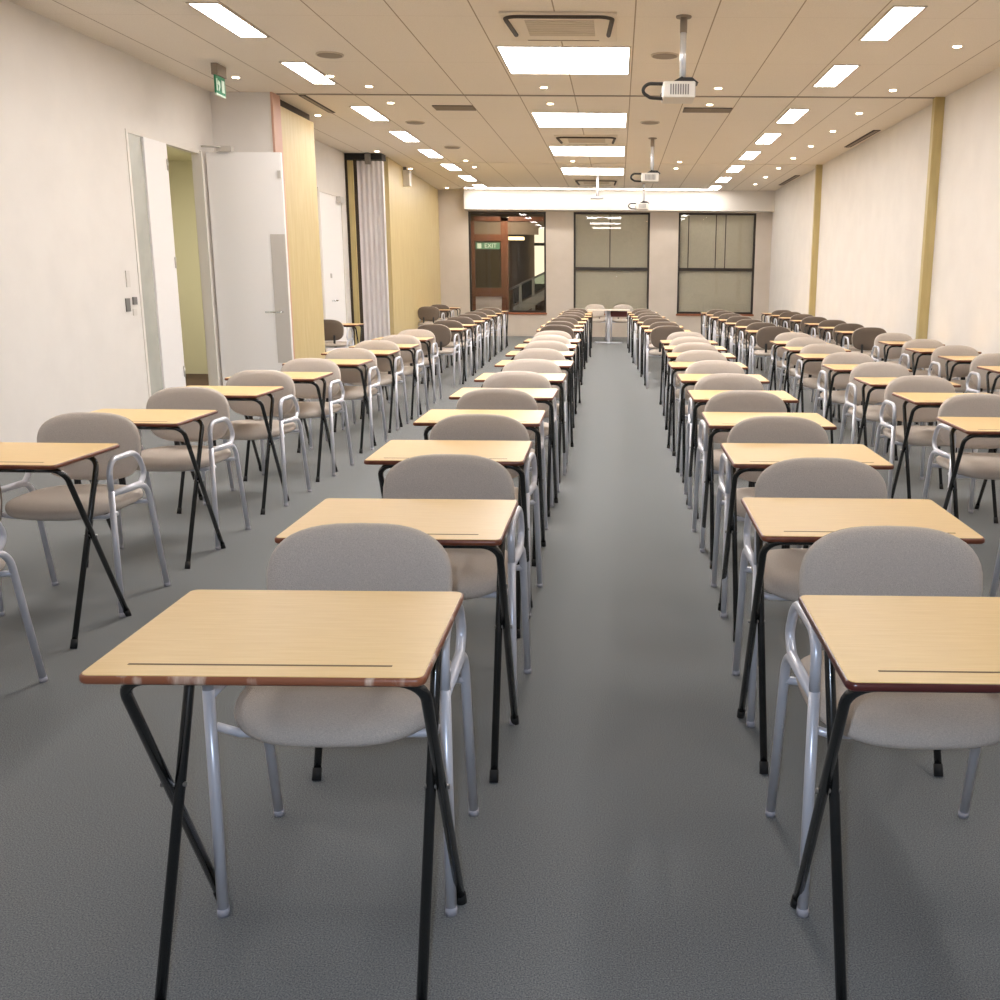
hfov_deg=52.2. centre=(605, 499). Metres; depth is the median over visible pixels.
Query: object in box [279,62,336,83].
recessed light
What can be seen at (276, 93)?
trim
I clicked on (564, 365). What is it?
desk
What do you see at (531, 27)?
grille
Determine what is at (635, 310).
armchair
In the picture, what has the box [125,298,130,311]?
switch plate
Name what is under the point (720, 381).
armchair
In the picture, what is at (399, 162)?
trim
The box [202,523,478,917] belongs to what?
armchair
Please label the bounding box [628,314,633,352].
desk
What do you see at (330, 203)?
door
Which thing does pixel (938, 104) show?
trim
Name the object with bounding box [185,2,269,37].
recessed light
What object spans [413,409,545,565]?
desk
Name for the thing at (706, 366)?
armchair
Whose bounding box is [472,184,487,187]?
recessed light
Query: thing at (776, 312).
armchair
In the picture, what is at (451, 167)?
recessed light
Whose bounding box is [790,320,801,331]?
desk
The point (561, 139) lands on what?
air conditioner
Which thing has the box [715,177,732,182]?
recessed light
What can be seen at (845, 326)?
armchair
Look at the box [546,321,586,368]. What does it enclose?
desk
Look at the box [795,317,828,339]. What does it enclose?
armchair
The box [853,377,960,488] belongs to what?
desk
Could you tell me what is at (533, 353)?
armchair
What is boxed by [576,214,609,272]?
blind
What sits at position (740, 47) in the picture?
ceiling
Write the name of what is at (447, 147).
ceiling speaker
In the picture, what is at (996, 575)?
armchair
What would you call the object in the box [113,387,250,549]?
armchair
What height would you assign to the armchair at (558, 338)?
0.800 m
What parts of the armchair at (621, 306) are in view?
seat, backrest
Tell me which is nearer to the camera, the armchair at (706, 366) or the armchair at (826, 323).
the armchair at (706, 366)
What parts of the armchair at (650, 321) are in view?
leg, panel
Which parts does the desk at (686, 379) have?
leg, leg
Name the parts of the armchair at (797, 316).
panel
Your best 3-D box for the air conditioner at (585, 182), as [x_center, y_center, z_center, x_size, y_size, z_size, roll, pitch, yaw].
[-0.197,-6.700,21.363,0.900,0.041,1.260,1,12,1]
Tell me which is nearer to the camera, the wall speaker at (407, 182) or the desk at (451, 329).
the desk at (451, 329)
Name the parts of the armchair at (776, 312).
panel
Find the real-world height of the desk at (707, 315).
0.718 m
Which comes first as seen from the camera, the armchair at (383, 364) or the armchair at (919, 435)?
the armchair at (919, 435)
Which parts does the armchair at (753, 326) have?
leg, armrest, seat, panel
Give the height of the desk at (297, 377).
0.718 m
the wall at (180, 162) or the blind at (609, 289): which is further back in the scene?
the blind at (609, 289)
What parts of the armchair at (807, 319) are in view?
panel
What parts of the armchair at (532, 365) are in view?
backrest, seat, leg, armrest, leg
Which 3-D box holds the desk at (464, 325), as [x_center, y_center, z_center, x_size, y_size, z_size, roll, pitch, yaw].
[-2.183,-2.165,14.586,0.606,0.718,0.500,1,12,1]
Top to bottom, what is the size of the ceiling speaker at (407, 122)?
0.016 m
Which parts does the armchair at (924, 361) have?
armrest, backrest, seat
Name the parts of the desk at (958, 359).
leg, leg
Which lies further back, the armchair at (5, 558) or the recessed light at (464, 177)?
the recessed light at (464, 177)
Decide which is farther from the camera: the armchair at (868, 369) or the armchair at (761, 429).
the armchair at (868, 369)
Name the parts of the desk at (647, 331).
leg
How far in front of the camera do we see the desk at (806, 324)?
15.63 m
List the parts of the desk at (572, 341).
leg, leg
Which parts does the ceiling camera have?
rod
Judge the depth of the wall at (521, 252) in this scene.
29.17 m
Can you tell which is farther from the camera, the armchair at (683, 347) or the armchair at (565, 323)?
the armchair at (565, 323)
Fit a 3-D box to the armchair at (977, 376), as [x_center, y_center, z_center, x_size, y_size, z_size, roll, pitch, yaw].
[3.244,-0.788,8.306,0.542,0.800,0.479,1,12,2]
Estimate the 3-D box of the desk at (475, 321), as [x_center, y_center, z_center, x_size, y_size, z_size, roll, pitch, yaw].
[-2.214,-2.439,15.828,0.606,0.718,0.500,0,12,0]
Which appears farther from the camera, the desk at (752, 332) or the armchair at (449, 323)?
the armchair at (449, 323)
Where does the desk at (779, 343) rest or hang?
on the floor
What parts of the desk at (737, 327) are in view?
leg, leg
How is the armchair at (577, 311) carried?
on the floor
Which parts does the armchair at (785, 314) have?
panel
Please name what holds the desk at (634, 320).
on the floor
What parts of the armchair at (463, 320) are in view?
panel, seat, leg, armrest, leg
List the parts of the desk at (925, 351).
leg, leg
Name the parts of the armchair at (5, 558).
panel, seat, armrest, leg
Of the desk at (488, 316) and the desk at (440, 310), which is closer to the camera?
the desk at (488, 316)
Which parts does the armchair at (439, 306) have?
panel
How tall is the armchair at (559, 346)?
0.800 m
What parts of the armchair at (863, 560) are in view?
leg, armrest, leg, backrest, seat, leg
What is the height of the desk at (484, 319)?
0.718 m
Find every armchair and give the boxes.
[0,412,170,616]
[0,486,47,682]
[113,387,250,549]
[201,370,311,505]
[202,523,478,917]
[259,358,353,475]
[307,348,387,449]
[324,319,353,347]
[341,340,408,430]
[368,335,428,416]
[383,454,530,724]
[388,329,441,402]
[414,324,460,387]
[418,306,444,325]
[428,304,453,321]
[429,320,472,377]
[429,414,542,617]
[443,317,481,369]
[456,388,547,529]
[457,314,488,363]
[461,312,493,356]
[474,309,500,352]
[478,308,505,348]
[482,371,559,506]
[502,359,567,474]
[514,348,570,448]
[523,341,574,423]
[529,335,574,409]
[534,330,574,351]
[539,325,578,355]
[545,321,580,357]
[550,318,581,338]
[557,315,584,341]
[561,312,588,358]
[562,310,585,315]
[568,308,588,327]
[585,304,606,340]
[611,304,632,340]
[628,309,651,346]
[630,311,655,352]
[633,315,662,364]
[636,313,661,334]
[639,318,669,370]
[643,322,679,376]
[646,326,684,388]
[662,332,704,405]
[663,337,710,417]
[665,342,717,422]
[668,350,726,450]
[676,360,744,475]
[684,373,763,508]
[692,390,801,551]
[702,309,729,350]
[708,311,735,349]
[711,416,828,617]
[713,313,744,359]
[721,316,754,365]
[729,319,766,372]
[732,457,886,726]
[738,322,779,379]
[748,326,792,389]
[765,310,790,326]
[765,526,999,917]
[767,332,820,406]
[774,312,801,331]
[779,337,837,418]
[783,314,813,332]
[791,344,855,433]
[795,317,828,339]
[811,320,845,344]
[814,352,887,454]
[826,323,866,350]
[839,362,926,479]
[842,327,888,360]
[871,333,923,369]
[874,375,977,512]
[899,339,958,392]
[920,345,995,425]
[922,393,999,513]
[964,353,999,452]
[989,542,999,596]
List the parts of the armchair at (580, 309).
panel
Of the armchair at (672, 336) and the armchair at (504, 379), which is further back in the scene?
the armchair at (672, 336)
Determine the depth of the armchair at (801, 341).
10.49 m
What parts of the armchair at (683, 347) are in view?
leg, backrest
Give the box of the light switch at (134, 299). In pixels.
[125,297,137,315]
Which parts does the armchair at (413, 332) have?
leg, backrest, seat, leg, armrest, leg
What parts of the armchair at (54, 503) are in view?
leg, armrest, leg, seat, backrest, leg, armrest, leg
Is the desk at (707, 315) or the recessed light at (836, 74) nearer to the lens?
the recessed light at (836, 74)
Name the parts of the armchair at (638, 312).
panel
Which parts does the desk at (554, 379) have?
leg, leg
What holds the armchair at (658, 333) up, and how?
on the floor
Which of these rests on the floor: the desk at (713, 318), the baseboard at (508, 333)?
the desk at (713, 318)
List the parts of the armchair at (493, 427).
backrest, seat, leg, armrest, leg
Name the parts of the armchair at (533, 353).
backrest, leg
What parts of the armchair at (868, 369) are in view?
leg, armrest, leg, seat, backrest, leg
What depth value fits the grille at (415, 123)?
13.25 m
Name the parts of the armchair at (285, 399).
leg, leg, seat, backrest, leg, armrest, leg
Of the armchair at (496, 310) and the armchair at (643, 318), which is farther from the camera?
the armchair at (496, 310)
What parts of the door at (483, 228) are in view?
transom panel, kick panel, transom panel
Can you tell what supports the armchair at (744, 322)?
on the floor
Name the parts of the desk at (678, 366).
leg, leg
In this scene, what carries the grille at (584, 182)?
attached to the air conditioner at (585, 182)
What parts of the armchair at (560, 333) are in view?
backrest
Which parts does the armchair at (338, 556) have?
armrest, leg, leg, seat, backrest, leg, armrest, leg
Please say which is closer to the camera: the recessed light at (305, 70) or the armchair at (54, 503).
the armchair at (54, 503)
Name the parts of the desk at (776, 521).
leg, leg, rail, leg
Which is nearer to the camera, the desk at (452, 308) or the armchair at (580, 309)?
the armchair at (580, 309)
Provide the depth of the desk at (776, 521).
2.95 m
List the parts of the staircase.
handrail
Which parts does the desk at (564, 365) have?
leg, leg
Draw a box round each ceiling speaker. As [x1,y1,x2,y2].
[315,51,343,58]
[405,121,424,124]
[444,146,459,148]
[640,121,659,124]
[651,52,678,58]
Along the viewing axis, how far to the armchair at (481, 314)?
17.56 m
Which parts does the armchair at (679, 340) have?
backrest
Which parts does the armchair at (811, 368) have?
leg, armrest, leg, seat, backrest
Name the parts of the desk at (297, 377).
leg, leg, leg, leg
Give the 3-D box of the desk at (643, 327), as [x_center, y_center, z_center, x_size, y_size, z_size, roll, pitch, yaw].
[0.799,-2.140,14.575,0.606,0.718,0.500,1,12,1]
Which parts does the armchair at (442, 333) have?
panel, seat, leg, armrest, leg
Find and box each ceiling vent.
[298,95,334,112]
[432,105,475,110]
[683,107,731,112]
[779,175,799,184]
[845,130,880,147]
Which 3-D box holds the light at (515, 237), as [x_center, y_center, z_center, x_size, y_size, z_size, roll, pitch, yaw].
[-2.427,-7.411,27.122,0.450,0.840,0.300,1,12,1]
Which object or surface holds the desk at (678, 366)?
on the floor
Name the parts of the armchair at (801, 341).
leg, armrest, seat, backrest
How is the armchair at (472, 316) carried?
on the floor
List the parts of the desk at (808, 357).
leg, leg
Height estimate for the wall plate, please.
0.150 m
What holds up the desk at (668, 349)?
on the floor
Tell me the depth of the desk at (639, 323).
15.81 m
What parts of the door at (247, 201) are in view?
handle, push plate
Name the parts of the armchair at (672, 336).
backrest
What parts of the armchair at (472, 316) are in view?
panel, leg, armrest, leg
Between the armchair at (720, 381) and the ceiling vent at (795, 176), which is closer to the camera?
the armchair at (720, 381)
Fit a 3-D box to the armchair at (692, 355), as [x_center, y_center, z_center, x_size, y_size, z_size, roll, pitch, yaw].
[0.806,-0.833,8.429,0.542,0.800,0.479,0,12,0]
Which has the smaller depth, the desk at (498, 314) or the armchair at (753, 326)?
the armchair at (753, 326)
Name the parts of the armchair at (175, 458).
leg, leg, seat, backrest, leg, armrest, leg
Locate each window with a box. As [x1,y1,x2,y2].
[468,211,546,314]
[534,228,543,283]
[574,212,649,314]
[676,213,755,315]
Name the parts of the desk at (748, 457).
leg, leg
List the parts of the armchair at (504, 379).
backrest, seat, leg, armrest, leg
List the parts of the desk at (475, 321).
leg, leg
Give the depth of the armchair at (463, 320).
15.37 m
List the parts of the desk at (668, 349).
leg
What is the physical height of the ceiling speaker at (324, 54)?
0.016 m
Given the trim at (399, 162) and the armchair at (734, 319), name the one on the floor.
the armchair at (734, 319)
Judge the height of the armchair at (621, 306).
0.800 m
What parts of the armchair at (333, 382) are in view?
leg, seat, backrest, leg, armrest, leg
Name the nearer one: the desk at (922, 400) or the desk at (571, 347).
the desk at (922, 400)
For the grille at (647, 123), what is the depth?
13.10 m
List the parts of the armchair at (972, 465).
leg, armrest, leg, seat, backrest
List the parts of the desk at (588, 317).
leg, leg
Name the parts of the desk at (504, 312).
leg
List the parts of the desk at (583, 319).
leg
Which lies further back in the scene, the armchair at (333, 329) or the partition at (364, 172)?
the partition at (364, 172)
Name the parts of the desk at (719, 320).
leg, leg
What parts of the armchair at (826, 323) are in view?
armrest, panel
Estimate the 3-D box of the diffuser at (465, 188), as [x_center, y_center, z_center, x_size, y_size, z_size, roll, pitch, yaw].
[-0.399,-7.039,22.878,5.600,0.008,0.100,1,12,1]
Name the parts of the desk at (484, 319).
leg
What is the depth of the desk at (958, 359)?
8.96 m
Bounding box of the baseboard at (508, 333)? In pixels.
[486,332,721,337]
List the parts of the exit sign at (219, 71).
sign panel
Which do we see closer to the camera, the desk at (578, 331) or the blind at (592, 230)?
the desk at (578, 331)
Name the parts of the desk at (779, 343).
leg, leg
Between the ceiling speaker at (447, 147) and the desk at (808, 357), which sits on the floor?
the desk at (808, 357)
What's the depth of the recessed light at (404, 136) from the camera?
14.58 m
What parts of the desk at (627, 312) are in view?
leg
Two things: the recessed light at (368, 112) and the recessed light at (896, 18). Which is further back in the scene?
the recessed light at (368, 112)
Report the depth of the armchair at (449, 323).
14.06 m
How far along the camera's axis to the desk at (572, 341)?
11.13 m
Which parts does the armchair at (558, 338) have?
backrest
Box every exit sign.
[211,63,226,98]
[476,243,499,248]
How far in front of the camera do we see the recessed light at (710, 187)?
22.40 m
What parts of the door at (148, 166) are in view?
glass pane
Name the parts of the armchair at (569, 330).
panel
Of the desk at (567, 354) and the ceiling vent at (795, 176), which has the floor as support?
the desk at (567, 354)
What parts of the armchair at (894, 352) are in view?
armrest, seat, backrest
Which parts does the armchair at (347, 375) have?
leg, backrest, seat, leg, armrest, leg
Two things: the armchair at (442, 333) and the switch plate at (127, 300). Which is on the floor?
the armchair at (442, 333)
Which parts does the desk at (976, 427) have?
leg, leg, rail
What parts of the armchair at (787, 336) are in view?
leg, armrest, seat, backrest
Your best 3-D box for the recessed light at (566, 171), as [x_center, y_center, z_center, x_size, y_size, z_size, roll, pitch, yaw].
[-0.244,-6.243,19.212,1.186,0.008,1.206,1,12,1]
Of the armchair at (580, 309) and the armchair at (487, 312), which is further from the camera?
the armchair at (580, 309)
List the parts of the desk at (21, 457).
rail, leg, leg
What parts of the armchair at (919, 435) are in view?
leg, armrest, leg, seat, backrest, leg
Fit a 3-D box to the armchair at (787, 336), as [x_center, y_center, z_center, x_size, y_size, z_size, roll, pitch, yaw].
[2.132,-1.476,11.394,0.542,0.800,0.479,0,12,0]
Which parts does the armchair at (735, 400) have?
leg, armrest, leg, seat, backrest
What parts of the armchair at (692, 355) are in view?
armrest, seat, backrest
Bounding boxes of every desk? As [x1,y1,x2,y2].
[0,442,131,648]
[79,590,466,999]
[87,409,225,568]
[177,386,289,514]
[225,372,337,481]
[274,498,518,782]
[282,359,376,453]
[321,350,402,432]
[325,323,363,351]
[349,344,421,419]
[364,440,532,637]
[371,337,435,399]
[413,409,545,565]
[421,328,466,383]
[424,309,451,321]
[435,324,476,375]
[446,320,484,367]
[449,307,461,315]
[449,388,558,516]
[456,318,491,361]
[468,315,497,356]
[472,313,503,351]
[474,373,566,482]
[479,311,508,347]
[494,360,573,450]
[505,351,574,427]
[514,344,576,413]
[523,339,580,405]
[536,329,583,384]
[540,325,583,351]
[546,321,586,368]
[551,318,587,362]
[557,316,591,356]
[562,311,592,347]
[627,312,657,347]
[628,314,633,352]
[631,316,665,356]
[632,319,669,362]
[637,322,676,368]
[640,325,683,376]
[644,329,690,385]
[659,340,717,404]
[663,346,726,417]
[665,353,735,435]
[667,362,747,455]
[676,374,769,482]
[686,390,798,518]
[701,312,728,348]
[702,412,836,568]
[706,314,735,352]
[710,317,741,357]
[718,319,751,351]
[718,443,893,641]
[725,323,761,370]
[734,326,770,361]
[737,497,984,776]
[745,330,792,385]
[761,313,770,321]
[769,315,778,322]
[769,341,829,409]
[778,317,790,358]
[782,347,850,422]
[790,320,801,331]
[790,595,999,999]
[795,354,859,434]
[804,323,818,334]
[818,327,833,339]
[822,364,911,460]
[835,331,879,361]
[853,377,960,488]
[878,341,944,369]
[891,392,997,522]
[905,348,981,423]
[936,417,999,518]
[938,356,976,381]
[977,366,999,393]
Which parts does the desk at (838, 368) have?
leg, leg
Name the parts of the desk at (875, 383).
leg, leg, leg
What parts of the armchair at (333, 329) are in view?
panel, seat, armrest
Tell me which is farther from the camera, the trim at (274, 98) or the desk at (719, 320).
the desk at (719, 320)
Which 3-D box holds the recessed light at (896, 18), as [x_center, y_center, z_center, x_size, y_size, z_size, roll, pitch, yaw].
[2.248,-3.751,7.974,0.256,0.008,1.096,1,12,1]
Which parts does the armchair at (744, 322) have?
leg, seat, panel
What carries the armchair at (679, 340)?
on the floor
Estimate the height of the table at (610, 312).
0.715 m
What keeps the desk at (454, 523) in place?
on the floor
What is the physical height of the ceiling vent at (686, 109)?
0.012 m
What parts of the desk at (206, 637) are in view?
leg, leg, rail, leg, leg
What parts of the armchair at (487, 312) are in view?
panel, leg, leg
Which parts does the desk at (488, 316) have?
leg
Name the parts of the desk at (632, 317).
leg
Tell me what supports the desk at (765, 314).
on the floor
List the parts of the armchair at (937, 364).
armrest, backrest, seat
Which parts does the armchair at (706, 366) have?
leg, leg, armrest, seat, backrest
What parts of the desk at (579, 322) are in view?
leg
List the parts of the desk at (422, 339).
leg, leg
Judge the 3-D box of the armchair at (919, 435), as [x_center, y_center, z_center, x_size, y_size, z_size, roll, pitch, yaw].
[1.990,-0.359,6.317,0.542,0.800,0.479,0,12,0]
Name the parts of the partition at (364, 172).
post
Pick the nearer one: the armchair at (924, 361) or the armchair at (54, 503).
the armchair at (54, 503)
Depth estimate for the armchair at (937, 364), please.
9.38 m
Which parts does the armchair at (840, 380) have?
leg, armrest, leg, backrest, seat, leg, leg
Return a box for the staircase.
[509,272,543,310]
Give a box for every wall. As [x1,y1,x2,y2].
[0,0,351,442]
[166,146,207,373]
[210,92,272,151]
[383,157,440,334]
[438,190,772,333]
[471,214,543,310]
[768,67,999,392]
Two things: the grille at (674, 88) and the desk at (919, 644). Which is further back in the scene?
the grille at (674, 88)
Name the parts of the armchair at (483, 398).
backrest, armrest, leg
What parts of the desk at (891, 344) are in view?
leg, leg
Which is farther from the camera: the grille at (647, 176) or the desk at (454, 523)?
the grille at (647, 176)
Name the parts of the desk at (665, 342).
leg, leg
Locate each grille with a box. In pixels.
[317,53,341,58]
[407,122,423,124]
[524,20,594,35]
[567,138,604,142]
[584,182,608,183]
[641,122,657,124]
[645,174,653,179]
[652,54,676,58]
[670,84,688,93]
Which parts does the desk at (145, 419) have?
leg, rail, leg, leg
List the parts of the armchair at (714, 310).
panel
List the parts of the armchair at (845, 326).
armrest, panel, seat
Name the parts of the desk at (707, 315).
leg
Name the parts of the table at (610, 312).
modesty panel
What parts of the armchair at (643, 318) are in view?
leg, leg, panel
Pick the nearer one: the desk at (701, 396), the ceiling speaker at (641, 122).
the desk at (701, 396)
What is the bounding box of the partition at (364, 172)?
[344,153,389,344]
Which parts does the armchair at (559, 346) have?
backrest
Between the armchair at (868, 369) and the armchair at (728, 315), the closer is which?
the armchair at (868, 369)
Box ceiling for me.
[9,0,999,190]
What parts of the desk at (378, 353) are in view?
leg, leg, leg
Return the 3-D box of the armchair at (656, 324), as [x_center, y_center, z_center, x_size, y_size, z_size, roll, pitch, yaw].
[0.807,-2.118,14.267,0.542,0.800,0.479,0,12,-1]
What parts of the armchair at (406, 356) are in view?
leg, seat, backrest, leg, armrest, leg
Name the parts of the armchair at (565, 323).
panel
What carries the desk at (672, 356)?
on the floor
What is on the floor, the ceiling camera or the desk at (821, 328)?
the desk at (821, 328)
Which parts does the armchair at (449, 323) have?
panel, seat, leg, armrest, leg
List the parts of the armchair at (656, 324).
panel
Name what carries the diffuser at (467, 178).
attached to the recessed light at (464, 177)
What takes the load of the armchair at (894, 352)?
on the floor
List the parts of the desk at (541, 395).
leg, leg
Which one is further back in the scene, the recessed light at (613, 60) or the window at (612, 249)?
the window at (612, 249)
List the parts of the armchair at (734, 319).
panel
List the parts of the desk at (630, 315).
leg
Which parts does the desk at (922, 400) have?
leg, leg, leg, leg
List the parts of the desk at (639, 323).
leg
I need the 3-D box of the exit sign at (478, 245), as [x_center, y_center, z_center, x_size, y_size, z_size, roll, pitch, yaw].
[-2.951,-6.353,25.273,0.600,0.160,0.030,1,12,1]
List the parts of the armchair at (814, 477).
leg, armrest, leg, seat, backrest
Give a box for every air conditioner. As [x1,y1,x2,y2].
[498,11,616,41]
[554,135,617,144]
[574,179,617,185]
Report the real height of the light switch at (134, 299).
0.170 m
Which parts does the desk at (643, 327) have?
leg, leg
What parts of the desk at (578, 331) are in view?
leg, leg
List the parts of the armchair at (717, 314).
panel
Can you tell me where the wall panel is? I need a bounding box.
[280,106,325,358]
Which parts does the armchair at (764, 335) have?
leg, leg, armrest, seat, panel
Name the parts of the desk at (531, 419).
leg, leg, leg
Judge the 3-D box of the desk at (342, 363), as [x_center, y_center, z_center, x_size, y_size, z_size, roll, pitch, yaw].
[-2.229,-0.768,8.235,0.625,0.718,0.500,1,12,1]
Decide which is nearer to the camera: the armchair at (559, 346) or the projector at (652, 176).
the armchair at (559, 346)
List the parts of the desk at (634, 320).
leg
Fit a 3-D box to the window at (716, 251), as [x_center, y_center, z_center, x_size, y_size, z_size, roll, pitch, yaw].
[2.603,-5.557,23.907,1.850,2.365,0.205,1,12,1]
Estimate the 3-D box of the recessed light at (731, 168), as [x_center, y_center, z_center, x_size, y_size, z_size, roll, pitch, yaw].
[2.379,-6.089,18.599,0.256,0.008,1.096,1,12,1]
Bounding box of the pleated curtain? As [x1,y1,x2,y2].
[357,161,389,340]
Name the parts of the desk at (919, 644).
leg, leg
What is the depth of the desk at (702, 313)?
20.37 m
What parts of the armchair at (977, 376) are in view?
armrest, backrest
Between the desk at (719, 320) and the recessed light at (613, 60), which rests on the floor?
the desk at (719, 320)
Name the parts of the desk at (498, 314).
leg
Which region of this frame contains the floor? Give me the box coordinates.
[0,336,999,999]
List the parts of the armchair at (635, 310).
panel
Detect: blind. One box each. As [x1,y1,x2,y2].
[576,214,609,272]
[576,270,646,309]
[610,214,647,272]
[679,215,688,272]
[679,271,751,311]
[688,215,715,273]
[715,215,725,273]
[725,215,753,273]
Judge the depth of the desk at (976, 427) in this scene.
4.90 m
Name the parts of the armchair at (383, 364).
leg, leg, seat, backrest, leg, armrest, leg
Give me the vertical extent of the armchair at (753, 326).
0.800 m
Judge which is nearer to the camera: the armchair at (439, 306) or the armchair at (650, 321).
the armchair at (650, 321)
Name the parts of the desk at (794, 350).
leg, leg, leg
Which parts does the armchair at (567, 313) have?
panel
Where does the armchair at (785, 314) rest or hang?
on the floor
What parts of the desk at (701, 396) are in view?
leg, leg, leg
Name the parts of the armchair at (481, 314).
panel, leg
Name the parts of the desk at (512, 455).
leg, leg, leg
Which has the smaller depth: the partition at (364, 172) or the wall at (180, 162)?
the wall at (180, 162)
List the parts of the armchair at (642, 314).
panel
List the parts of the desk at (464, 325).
leg, leg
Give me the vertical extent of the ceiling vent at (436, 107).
0.012 m
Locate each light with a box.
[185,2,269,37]
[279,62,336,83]
[349,106,389,120]
[388,131,420,141]
[417,149,443,157]
[440,164,462,170]
[457,175,477,180]
[462,187,713,189]
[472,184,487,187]
[495,46,630,74]
[508,214,523,239]
[531,112,626,127]
[549,146,625,155]
[560,168,623,174]
[708,186,721,189]
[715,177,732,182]
[725,166,744,171]
[738,151,761,159]
[754,133,782,143]
[775,109,810,122]
[812,65,860,86]
[858,6,927,40]
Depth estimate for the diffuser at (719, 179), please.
20.58 m
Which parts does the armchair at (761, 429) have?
leg, armrest, leg, seat, backrest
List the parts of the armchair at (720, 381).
leg, leg, armrest, seat, backrest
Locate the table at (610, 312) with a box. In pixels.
[587,309,629,343]
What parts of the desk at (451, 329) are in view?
leg, leg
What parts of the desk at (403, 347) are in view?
leg, leg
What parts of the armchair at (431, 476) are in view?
backrest, seat, leg, armrest, leg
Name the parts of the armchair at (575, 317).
panel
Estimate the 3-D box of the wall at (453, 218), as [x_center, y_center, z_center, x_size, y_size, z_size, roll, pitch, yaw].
[-0.127,-5.571,23.956,8.210,3.360,0.180,1,12,1]
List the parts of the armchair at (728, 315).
panel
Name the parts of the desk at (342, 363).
leg, leg, leg, leg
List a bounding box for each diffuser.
[460,176,475,180]
[465,188,711,189]
[717,178,730,181]
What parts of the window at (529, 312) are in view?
sill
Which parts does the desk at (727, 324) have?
leg, leg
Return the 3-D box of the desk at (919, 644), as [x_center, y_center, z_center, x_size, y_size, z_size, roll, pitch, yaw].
[0.718,0.614,2.057,0.605,0.718,0.500,1,12,1]
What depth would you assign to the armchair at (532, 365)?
7.46 m
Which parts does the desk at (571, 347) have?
leg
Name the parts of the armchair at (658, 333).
leg, armrest, seat, panel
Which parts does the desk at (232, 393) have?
leg, leg, rail, leg, leg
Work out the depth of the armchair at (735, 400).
5.46 m
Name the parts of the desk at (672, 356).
leg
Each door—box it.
[125,128,219,397]
[201,145,293,385]
[317,187,348,351]
[471,216,543,309]
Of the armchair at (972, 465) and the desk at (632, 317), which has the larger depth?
the desk at (632, 317)
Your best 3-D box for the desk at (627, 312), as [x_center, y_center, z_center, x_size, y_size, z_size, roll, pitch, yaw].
[0.730,-3.423,20.399,0.606,0.718,0.500,0,12,0]
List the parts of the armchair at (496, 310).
panel, leg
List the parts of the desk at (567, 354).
leg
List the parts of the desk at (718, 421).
leg, leg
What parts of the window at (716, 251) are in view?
sill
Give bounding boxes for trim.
[270,92,294,358]
[276,93,934,98]
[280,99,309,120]
[399,162,788,164]
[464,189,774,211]
[808,165,822,316]
[915,97,944,369]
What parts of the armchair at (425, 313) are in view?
seat, panel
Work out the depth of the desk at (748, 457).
4.02 m
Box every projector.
[628,183,648,209]
[630,137,659,182]
[642,14,697,103]
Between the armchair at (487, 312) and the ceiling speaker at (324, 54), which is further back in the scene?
the armchair at (487, 312)
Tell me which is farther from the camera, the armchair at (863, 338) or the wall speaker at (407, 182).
the wall speaker at (407, 182)
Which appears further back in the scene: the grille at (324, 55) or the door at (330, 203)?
the door at (330, 203)
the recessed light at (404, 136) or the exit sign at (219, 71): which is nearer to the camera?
the exit sign at (219, 71)
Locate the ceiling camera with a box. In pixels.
[590,175,603,198]
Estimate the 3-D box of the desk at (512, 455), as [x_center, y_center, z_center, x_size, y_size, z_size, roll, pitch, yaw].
[-0.613,0.150,4.121,0.609,0.718,0.500,0,12,0]
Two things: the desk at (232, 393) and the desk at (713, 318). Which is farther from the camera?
the desk at (713, 318)
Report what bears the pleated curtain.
hanging from the partition at (364, 172)
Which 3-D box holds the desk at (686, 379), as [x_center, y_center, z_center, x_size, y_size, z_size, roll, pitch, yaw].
[0.813,-0.510,7.169,0.605,0.718,0.500,1,12,0]
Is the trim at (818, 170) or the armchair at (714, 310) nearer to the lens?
the trim at (818, 170)
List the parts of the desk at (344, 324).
leg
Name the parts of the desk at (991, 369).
leg, leg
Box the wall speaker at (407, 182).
[403,167,411,186]
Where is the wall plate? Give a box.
[125,271,130,286]
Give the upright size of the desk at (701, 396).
0.718 m
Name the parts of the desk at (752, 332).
leg, leg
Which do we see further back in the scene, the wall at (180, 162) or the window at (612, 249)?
the window at (612, 249)
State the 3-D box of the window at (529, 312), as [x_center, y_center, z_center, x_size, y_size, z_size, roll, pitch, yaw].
[-2.322,-5.597,23.921,1.860,2.365,0.130,1,12,1]
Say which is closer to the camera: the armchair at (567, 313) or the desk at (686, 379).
the desk at (686, 379)
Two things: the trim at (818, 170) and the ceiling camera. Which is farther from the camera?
the ceiling camera
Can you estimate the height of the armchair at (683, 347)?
0.800 m
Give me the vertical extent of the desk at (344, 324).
0.718 m
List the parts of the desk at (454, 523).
leg, rail, leg, leg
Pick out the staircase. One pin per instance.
(529, 303)
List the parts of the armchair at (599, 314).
backrest, seat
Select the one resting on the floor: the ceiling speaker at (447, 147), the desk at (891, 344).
the desk at (891, 344)
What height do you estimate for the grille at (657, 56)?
0.006 m
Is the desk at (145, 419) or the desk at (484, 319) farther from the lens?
the desk at (484, 319)
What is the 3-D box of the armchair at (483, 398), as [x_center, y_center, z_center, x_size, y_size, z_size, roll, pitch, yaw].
[-0.597,-0.178,5.405,0.542,0.800,0.479,1,12,1]
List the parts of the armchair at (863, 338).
armrest, seat, panel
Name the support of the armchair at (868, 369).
on the floor
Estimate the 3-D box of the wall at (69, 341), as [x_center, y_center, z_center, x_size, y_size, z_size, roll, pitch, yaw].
[-4.448,-2.638,10.482,0.100,3.360,27.500,1,12,1]

